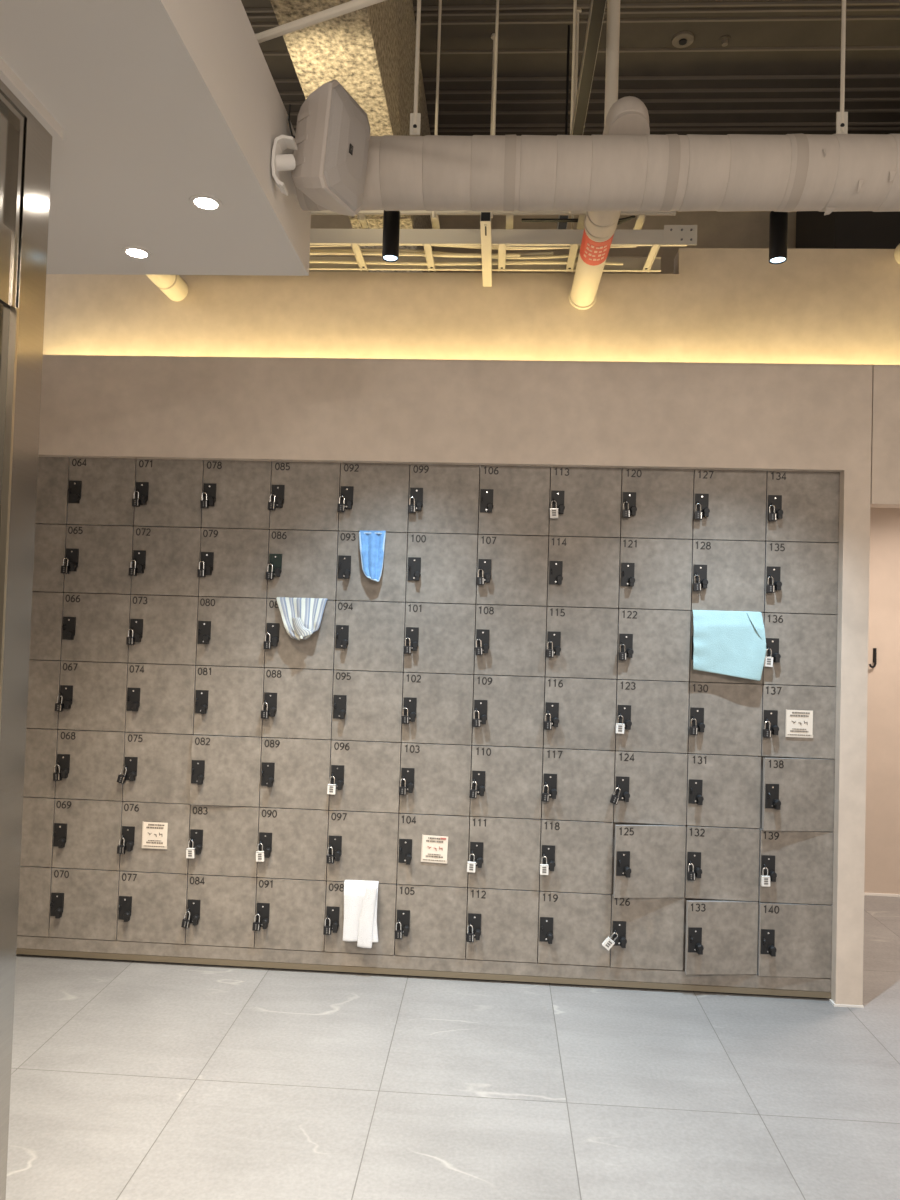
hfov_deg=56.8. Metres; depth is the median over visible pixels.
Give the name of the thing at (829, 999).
trim
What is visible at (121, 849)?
padlock
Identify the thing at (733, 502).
locker
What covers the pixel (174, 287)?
pipe
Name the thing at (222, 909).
locker
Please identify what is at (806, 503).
locker
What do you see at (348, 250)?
cable
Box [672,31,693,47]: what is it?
ceiling fitting
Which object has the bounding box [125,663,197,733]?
locker
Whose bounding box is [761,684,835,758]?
locker
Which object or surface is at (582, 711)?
locker
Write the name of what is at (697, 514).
padlock
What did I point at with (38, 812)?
locker
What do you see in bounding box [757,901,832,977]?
locker
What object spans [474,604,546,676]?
locker
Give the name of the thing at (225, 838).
locker
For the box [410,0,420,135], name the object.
rod
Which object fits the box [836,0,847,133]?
rod
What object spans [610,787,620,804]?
padlock
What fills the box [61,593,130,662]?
locker
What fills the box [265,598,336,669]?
locker
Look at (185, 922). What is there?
padlock
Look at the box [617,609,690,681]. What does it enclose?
locker
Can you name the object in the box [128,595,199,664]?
locker
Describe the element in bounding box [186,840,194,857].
padlock
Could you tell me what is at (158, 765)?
locker
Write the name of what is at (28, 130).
steel column
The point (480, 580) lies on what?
padlock
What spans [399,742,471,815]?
locker
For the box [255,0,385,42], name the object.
conduit
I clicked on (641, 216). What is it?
cable tray
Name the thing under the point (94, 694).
locker
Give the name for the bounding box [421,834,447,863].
card
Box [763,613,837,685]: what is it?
locker
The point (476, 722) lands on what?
padlock
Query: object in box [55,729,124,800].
locker
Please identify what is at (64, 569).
padlock
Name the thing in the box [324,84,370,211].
grille
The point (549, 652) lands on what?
padlock
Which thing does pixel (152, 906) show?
locker
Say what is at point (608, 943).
padlock
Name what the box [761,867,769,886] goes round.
padlock
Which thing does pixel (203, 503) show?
padlock
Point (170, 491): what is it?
locker
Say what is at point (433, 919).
locker
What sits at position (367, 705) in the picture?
locker
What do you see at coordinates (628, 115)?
pipe
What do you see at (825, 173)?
pipe
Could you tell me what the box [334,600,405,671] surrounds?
locker
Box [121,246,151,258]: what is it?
recessed light
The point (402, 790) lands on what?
padlock
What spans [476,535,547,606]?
locker
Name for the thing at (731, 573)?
locker
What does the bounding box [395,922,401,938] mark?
padlock
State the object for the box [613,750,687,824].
locker
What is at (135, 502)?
padlock
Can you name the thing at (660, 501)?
locker
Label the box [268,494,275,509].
padlock
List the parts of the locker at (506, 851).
hasp plate, latch knob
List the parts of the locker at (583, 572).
hasp plate, latch knob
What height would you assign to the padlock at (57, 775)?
0.070 m
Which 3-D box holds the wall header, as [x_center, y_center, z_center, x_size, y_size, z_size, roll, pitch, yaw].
[2.640,-0.649,3.584,1.793,0.574,0.445,2,-2,3]
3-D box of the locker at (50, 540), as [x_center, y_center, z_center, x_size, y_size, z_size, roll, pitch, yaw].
[-1.822,-0.181,3.821,0.298,0.298,0.415,2,-2,3]
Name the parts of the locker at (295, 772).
hasp plate, latch knob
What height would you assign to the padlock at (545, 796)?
0.070 m
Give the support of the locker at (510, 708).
on the locker at (508, 779)
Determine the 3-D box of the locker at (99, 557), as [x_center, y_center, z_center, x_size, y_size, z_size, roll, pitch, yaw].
[-1.522,-0.172,3.803,0.298,0.298,0.416,2,-2,3]
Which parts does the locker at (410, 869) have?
hasp plate, latch knob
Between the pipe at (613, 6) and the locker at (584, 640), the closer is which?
the pipe at (613, 6)
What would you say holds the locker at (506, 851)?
on the locker at (504, 922)
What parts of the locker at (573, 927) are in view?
hasp plate, latch knob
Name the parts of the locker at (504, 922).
hasp plate, latch knob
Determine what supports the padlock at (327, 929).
hanging from the locker at (387, 893)
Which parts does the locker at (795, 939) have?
hasp plate, latch knob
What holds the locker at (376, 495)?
on the locker at (352, 584)
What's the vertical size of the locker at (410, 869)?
0.298 m
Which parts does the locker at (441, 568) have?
hasp plate, latch knob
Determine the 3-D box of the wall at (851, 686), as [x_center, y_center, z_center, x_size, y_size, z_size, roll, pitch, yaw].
[1.652,0.560,3.603,0.106,2.172,0.445,2,-2,3]
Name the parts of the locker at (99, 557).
hasp plate, latch knob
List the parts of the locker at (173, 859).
hasp plate, latch knob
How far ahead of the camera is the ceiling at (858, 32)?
4.13 m
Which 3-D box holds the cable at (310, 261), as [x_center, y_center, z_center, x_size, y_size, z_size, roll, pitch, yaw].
[-0.247,-1.567,3.866,2.080,0.015,0.035,2,-2,3]
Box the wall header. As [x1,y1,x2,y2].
[870,365,899,507]
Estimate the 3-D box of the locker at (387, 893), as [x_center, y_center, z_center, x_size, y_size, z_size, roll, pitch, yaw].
[-0.369,1.350,3.693,0.298,0.298,0.416,2,-2,3]
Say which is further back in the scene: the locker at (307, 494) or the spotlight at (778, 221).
the locker at (307, 494)
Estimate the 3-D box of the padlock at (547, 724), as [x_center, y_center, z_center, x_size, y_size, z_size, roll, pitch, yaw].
[0.409,0.506,3.476,0.031,0.070,0.017,1,-2,3]
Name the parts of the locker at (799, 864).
hasp plate, latch knob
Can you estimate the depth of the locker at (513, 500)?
3.53 m
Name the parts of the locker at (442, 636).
hasp plate, latch knob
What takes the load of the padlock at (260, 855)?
hanging from the locker at (294, 841)
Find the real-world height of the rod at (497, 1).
1.152 m
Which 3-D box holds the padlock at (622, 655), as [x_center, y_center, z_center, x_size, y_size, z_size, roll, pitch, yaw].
[0.720,0.217,3.466,0.032,0.070,0.017,2,-2,3]
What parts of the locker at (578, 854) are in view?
hasp plate, latch knob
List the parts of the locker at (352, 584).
hasp plate, latch knob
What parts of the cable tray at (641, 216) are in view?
rail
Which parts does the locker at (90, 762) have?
hasp plate, latch knob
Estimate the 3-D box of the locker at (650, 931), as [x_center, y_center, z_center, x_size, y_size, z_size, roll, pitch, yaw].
[0.828,1.384,3.623,0.298,0.298,0.420,2,-2,3]
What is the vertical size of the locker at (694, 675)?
0.298 m
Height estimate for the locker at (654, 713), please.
0.298 m
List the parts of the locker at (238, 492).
hasp plate, latch knob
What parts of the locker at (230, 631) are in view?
hasp plate, latch knob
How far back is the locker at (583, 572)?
3.51 m
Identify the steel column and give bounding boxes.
[0,57,62,1199]
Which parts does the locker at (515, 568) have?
hasp plate, latch knob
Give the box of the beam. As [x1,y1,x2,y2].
[270,0,433,272]
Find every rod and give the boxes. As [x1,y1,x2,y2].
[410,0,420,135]
[432,0,441,218]
[490,0,498,217]
[490,33,494,134]
[568,0,576,212]
[571,9,581,228]
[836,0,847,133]
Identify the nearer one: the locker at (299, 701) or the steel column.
the steel column
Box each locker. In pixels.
[17,866,52,936]
[20,797,55,866]
[23,728,59,797]
[26,659,60,728]
[29,592,63,660]
[32,524,66,592]
[35,457,69,524]
[49,867,119,939]
[52,798,122,870]
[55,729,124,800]
[58,661,127,731]
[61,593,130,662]
[64,525,133,594]
[67,457,136,526]
[117,871,187,943]
[120,801,190,873]
[123,732,194,803]
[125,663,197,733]
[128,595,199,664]
[131,526,200,596]
[134,459,203,527]
[185,874,257,947]
[188,805,259,876]
[190,734,262,806]
[194,665,265,736]
[196,597,267,666]
[199,528,269,598]
[201,460,271,529]
[255,877,326,950]
[257,807,328,879]
[260,737,331,809]
[262,667,333,739]
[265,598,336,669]
[267,530,338,600]
[270,461,340,530]
[324,881,396,954]
[327,810,398,883]
[329,740,401,812]
[332,670,403,741]
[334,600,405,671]
[336,531,407,602]
[339,463,409,532]
[395,884,467,958]
[397,813,469,886]
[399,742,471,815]
[402,672,473,744]
[404,602,475,673]
[406,533,477,604]
[408,464,479,534]
[466,887,538,962]
[468,816,540,890]
[470,745,542,818]
[472,674,544,747]
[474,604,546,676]
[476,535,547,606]
[478,465,549,535]
[537,890,610,966]
[539,818,612,893]
[541,747,614,821]
[543,677,616,749]
[545,606,617,678]
[546,536,619,608]
[548,467,621,537]
[610,893,683,970]
[611,821,685,897]
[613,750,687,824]
[615,679,688,752]
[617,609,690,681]
[618,538,691,610]
[620,468,693,539]
[683,897,757,974]
[684,825,759,900]
[686,753,760,827]
[688,681,762,755]
[689,611,763,683]
[690,540,764,612]
[691,469,766,540]
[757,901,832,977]
[758,828,833,904]
[760,756,834,831]
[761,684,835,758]
[762,542,838,614]
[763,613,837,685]
[764,471,839,542]
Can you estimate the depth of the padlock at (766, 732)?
3.42 m
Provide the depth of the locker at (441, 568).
3.54 m
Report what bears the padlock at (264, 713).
hanging from the locker at (299, 701)
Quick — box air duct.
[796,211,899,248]
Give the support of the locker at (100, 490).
on the locker at (99, 557)
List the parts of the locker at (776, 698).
hasp plate, latch knob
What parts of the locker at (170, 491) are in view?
hasp plate, latch knob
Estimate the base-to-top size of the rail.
0.900 m
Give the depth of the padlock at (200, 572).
3.57 m
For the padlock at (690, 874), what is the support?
hanging from the locker at (725, 860)
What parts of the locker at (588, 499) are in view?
hasp plate, latch knob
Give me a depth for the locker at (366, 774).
3.53 m
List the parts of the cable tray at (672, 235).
rail, rail, splice plate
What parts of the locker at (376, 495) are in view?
hasp plate, latch knob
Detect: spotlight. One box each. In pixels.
[382,210,399,261]
[769,211,787,263]
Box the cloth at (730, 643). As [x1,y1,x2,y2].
[693,610,765,680]
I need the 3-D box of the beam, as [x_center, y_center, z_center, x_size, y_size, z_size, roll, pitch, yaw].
[-0.366,-2.280,3.121,0.297,0.899,4.198,2,-2,3]
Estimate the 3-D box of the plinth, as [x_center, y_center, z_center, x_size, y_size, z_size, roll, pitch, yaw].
[-0.228,1.548,3.681,3.596,0.088,0.363,2,-2,3]
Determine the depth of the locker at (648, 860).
3.43 m
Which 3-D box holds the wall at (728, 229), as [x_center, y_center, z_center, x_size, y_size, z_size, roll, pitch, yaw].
[0.259,-1.802,5.228,6.800,1.699,0.100,2,-2,3]
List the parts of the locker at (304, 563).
hasp plate, latch knob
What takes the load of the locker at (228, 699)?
on the locker at (225, 770)
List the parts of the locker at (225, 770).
hasp plate, latch knob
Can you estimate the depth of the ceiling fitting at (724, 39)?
3.93 m
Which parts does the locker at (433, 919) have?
hasp plate, latch knob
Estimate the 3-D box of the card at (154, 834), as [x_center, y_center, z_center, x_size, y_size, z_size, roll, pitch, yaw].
[-1.267,1.010,3.571,0.112,0.114,0.003,2,-2,3]
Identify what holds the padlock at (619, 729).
hanging from the locker at (654, 713)
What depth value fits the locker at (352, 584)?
3.56 m
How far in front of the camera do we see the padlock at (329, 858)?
3.50 m
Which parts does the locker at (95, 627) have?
hasp plate, latch knob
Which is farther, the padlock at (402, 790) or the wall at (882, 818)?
the wall at (882, 818)
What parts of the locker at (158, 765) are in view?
hasp plate, latch knob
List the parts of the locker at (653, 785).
hasp plate, latch knob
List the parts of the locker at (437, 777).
hasp plate, latch knob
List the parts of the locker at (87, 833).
hasp plate, latch knob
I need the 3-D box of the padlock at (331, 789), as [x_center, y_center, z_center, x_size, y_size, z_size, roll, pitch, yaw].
[-0.499,0.783,3.519,0.035,0.077,0.018,3,-2,3]
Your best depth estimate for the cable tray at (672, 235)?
3.65 m
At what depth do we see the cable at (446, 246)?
3.71 m
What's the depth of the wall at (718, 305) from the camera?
3.96 m
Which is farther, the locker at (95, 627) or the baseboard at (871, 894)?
the baseboard at (871, 894)
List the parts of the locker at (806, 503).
hasp plate, latch knob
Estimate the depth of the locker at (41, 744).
3.61 m
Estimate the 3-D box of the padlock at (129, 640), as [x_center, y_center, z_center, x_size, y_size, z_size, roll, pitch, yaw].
[-1.377,0.159,3.587,0.031,0.070,0.017,0,-2,3]
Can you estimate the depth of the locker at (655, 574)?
3.49 m
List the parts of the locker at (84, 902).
hasp plate, latch knob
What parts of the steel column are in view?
glass panel, panel, rail, edge trim, panel frame, moulding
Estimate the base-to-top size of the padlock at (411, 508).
0.070 m
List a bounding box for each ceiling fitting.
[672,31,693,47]
[719,35,730,46]
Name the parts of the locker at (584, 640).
hasp plate, latch knob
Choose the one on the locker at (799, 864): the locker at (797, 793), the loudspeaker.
the locker at (797, 793)
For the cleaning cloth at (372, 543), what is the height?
0.223 m
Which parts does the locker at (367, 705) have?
hasp plate, latch knob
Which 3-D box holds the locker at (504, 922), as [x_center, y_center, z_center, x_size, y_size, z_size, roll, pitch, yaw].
[0.229,1.367,3.659,0.298,0.298,0.415,2,-2,3]
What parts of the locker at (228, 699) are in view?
hasp plate, latch knob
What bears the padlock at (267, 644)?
hanging from the locker at (317, 651)
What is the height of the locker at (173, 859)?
0.298 m
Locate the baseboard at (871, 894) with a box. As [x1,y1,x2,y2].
[864,893,899,896]
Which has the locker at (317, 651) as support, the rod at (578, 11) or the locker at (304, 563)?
the locker at (304, 563)
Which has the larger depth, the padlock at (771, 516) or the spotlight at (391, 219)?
the padlock at (771, 516)
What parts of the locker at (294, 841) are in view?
hasp plate, latch knob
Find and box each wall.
[38,355,872,471]
[43,248,899,364]
[309,211,796,273]
[830,470,870,1004]
[864,507,899,893]
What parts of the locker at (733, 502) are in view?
hasp plate, latch knob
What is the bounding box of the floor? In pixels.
[6,895,899,1199]
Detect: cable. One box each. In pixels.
[309,260,622,264]
[310,245,635,248]
[310,249,552,257]
[310,251,520,256]
[327,249,578,258]
[446,246,544,249]
[522,216,632,220]
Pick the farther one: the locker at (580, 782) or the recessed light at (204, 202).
the locker at (580, 782)
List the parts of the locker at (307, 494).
hasp plate, latch knob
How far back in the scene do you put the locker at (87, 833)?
3.59 m
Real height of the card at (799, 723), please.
0.114 m
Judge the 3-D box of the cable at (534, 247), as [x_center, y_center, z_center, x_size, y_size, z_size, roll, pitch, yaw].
[-0.242,-1.572,3.686,2.111,0.015,0.039,2,-2,3]
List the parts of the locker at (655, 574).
hasp plate, latch knob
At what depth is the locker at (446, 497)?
3.55 m
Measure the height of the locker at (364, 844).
0.298 m
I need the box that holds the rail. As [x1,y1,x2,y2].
[556,0,606,228]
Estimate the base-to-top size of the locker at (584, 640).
0.298 m
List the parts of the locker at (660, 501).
hasp plate, latch knob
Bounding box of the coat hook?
[869,648,876,667]
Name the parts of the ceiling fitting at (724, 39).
plate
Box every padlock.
[53,764,61,780]
[55,695,63,711]
[61,558,69,573]
[117,767,126,783]
[117,837,125,853]
[126,629,134,644]
[129,560,136,575]
[132,491,139,506]
[181,911,190,927]
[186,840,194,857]
[197,561,205,576]
[200,492,207,507]
[252,914,260,930]
[256,843,264,861]
[261,702,268,718]
[264,633,271,648]
[265,564,273,579]
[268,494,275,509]
[323,918,330,934]
[326,847,333,863]
[327,776,335,794]
[337,496,344,511]
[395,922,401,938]
[399,778,406,794]
[402,707,408,723]
[404,638,410,653]
[408,497,415,512]
[466,925,473,941]
[467,854,475,872]
[469,781,476,797]
[473,710,479,726]
[475,639,482,654]
[477,569,483,584]
[540,856,548,874]
[541,785,548,801]
[544,713,551,729]
[546,641,553,657]
[550,500,557,517]
[602,932,617,950]
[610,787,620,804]
[615,715,624,733]
[619,644,626,659]
[622,501,629,517]
[687,863,694,880]
[689,718,697,734]
[693,575,700,590]
[694,503,701,519]
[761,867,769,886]
[763,721,771,737]
[764,648,773,666]
[766,576,774,592]
[768,505,776,520]
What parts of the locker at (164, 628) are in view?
hasp plate, latch knob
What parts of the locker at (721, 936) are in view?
hasp plate, latch knob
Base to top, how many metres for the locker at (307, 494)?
0.298 m
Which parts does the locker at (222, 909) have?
hasp plate, latch knob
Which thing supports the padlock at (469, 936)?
hanging from the locker at (504, 922)
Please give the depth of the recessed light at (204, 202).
2.22 m
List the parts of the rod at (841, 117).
clamp plate, rod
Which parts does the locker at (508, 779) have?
hasp plate, latch knob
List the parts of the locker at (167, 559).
hasp plate, latch knob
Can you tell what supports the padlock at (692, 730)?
hanging from the locker at (728, 716)
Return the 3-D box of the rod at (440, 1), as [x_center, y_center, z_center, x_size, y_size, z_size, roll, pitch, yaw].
[-0.050,-2.133,3.401,0.032,1.160,0.028,2,-2,3]
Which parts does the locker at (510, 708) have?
hasp plate, latch knob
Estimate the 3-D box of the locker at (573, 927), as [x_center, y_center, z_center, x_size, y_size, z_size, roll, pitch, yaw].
[0.529,1.376,3.642,0.298,0.298,0.416,2,-2,3]
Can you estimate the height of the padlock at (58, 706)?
0.070 m
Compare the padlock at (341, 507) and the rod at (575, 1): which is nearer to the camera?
the rod at (575, 1)
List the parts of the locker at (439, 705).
hasp plate, latch knob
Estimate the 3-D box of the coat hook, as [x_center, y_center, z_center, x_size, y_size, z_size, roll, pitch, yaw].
[2.454,0.337,4.832,0.051,0.116,0.024,2,-2,-6]
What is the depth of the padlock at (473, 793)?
3.48 m
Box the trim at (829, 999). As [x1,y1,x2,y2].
[827,998,863,1007]
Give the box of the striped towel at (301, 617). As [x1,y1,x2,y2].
[276,597,327,639]
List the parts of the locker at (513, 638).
hasp plate, latch knob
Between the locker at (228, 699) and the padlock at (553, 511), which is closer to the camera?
the padlock at (553, 511)
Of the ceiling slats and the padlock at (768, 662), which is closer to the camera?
the padlock at (768, 662)
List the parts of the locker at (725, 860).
hasp plate, latch knob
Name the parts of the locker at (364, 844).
hasp plate, latch knob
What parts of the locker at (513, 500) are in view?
hasp plate, latch knob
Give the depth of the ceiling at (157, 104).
1.98 m
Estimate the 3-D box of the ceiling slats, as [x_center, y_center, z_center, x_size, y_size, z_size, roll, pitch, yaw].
[0.432,-2.667,4.327,7.200,0.012,1.140,2,-2,3]
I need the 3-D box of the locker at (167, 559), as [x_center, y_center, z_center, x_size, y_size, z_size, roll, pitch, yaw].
[-1.223,-0.164,3.786,0.298,0.298,0.416,2,-2,3]
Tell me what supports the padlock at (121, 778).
hanging from the locker at (158, 765)
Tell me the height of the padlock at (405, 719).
0.070 m
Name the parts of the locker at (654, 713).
hasp plate, latch knob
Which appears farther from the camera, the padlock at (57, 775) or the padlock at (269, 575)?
the padlock at (57, 775)
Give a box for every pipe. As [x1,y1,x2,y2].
[146,275,187,300]
[295,133,899,214]
[569,96,649,309]
[604,0,619,124]
[894,244,899,263]
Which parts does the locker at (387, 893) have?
hasp plate, latch knob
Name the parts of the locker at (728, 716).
hasp plate, latch knob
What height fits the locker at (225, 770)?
0.298 m
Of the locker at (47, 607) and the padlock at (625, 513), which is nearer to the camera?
the padlock at (625, 513)
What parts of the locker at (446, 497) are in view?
hasp plate, latch knob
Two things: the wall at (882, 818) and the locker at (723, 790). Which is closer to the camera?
the locker at (723, 790)
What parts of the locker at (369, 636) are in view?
hasp plate, latch knob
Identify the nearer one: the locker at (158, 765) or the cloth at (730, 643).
the cloth at (730, 643)
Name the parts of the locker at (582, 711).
hasp plate, latch knob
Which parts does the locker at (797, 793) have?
hasp plate, latch knob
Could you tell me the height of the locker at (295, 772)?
0.298 m
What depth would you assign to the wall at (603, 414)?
3.51 m
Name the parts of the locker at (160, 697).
hasp plate, latch knob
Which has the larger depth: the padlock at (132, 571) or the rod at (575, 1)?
the padlock at (132, 571)
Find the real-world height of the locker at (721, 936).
0.298 m
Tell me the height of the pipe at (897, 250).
0.388 m
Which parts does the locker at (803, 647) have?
hasp plate, latch knob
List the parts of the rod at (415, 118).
clamp plate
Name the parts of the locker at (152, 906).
hasp plate, latch knob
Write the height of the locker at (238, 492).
0.298 m
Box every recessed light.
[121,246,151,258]
[189,194,222,210]
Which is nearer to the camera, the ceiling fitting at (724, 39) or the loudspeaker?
the loudspeaker
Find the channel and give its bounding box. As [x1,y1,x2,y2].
[480,212,491,286]
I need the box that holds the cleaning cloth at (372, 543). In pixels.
[359,530,385,581]
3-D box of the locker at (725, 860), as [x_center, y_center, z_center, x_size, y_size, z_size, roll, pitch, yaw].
[1.136,1.095,3.615,0.298,0.298,0.418,2,-2,3]
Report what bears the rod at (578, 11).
hanging from the ceiling at (858, 32)
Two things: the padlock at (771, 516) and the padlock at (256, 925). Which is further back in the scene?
the padlock at (256, 925)
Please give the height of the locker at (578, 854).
0.298 m
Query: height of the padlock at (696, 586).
0.070 m
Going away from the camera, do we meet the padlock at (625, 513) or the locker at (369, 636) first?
the padlock at (625, 513)
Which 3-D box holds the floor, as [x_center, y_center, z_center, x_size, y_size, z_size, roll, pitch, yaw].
[0.126,1.560,1.077,7.200,0.060,8.200,2,-2,3]
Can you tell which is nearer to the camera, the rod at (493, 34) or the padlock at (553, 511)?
the padlock at (553, 511)
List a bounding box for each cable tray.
[309,225,696,272]
[311,210,675,229]
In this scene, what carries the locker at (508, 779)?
on the locker at (506, 851)
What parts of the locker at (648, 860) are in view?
hasp plate, latch knob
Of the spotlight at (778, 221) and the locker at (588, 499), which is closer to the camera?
the spotlight at (778, 221)
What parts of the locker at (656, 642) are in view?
hasp plate, latch knob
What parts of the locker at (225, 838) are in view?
hasp plate, latch knob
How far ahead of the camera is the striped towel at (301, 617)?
3.53 m
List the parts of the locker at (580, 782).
hasp plate, latch knob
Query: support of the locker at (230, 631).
on the locker at (228, 699)
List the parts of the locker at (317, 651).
hasp plate, latch knob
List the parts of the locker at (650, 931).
hasp plate, latch knob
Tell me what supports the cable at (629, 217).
in the cable tray at (641, 216)
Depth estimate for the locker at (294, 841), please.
3.54 m
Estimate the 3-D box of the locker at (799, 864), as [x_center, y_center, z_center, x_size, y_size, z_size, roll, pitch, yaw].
[1.436,1.103,3.598,0.298,0.298,0.419,2,-2,3]
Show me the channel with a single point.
(485, 217)
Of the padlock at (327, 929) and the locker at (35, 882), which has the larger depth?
the locker at (35, 882)
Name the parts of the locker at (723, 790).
hasp plate, latch knob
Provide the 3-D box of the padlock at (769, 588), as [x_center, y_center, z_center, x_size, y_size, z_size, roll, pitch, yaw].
[1.325,-0.064,3.441,0.031,0.070,0.017,1,-2,3]
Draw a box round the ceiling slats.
[244,0,899,132]
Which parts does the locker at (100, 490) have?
hasp plate, latch knob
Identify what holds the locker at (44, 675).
on the locker at (41, 744)
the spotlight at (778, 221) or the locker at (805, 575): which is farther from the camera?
the locker at (805, 575)
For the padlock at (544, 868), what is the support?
hanging from the locker at (578, 854)
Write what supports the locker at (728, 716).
on the locker at (723, 790)
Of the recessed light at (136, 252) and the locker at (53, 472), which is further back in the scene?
the locker at (53, 472)
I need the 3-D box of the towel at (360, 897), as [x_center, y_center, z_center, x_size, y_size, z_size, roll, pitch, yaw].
[-0.373,1.320,3.501,0.155,0.268,0.055,2,-2,3]
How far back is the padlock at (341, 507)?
3.54 m
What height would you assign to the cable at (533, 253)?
0.015 m
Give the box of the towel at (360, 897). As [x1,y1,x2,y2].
[343,880,378,947]
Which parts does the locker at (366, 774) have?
hasp plate, latch knob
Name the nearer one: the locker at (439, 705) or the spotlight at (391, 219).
the spotlight at (391, 219)
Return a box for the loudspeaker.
[271,79,370,215]
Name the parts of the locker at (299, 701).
hasp plate, latch knob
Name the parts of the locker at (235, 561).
hasp plate, latch knob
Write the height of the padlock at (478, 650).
0.070 m
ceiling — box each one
[0,0,310,275]
[241,0,899,135]
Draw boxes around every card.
[142,821,167,848]
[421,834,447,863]
[785,709,812,737]
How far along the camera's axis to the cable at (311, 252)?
3.77 m
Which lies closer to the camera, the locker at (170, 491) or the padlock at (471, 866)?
the padlock at (471, 866)
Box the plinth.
[16,935,830,997]
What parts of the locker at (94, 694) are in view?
hasp plate, latch knob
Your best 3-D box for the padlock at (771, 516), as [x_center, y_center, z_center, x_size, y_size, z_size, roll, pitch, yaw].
[1.337,-0.361,3.450,0.032,0.070,0.017,2,-2,3]
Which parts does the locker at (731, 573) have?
hasp plate, latch knob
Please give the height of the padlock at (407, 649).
0.070 m
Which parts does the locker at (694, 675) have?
hasp plate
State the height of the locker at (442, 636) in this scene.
0.298 m
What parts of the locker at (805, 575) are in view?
hasp plate, latch knob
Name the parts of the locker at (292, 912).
hasp plate, latch knob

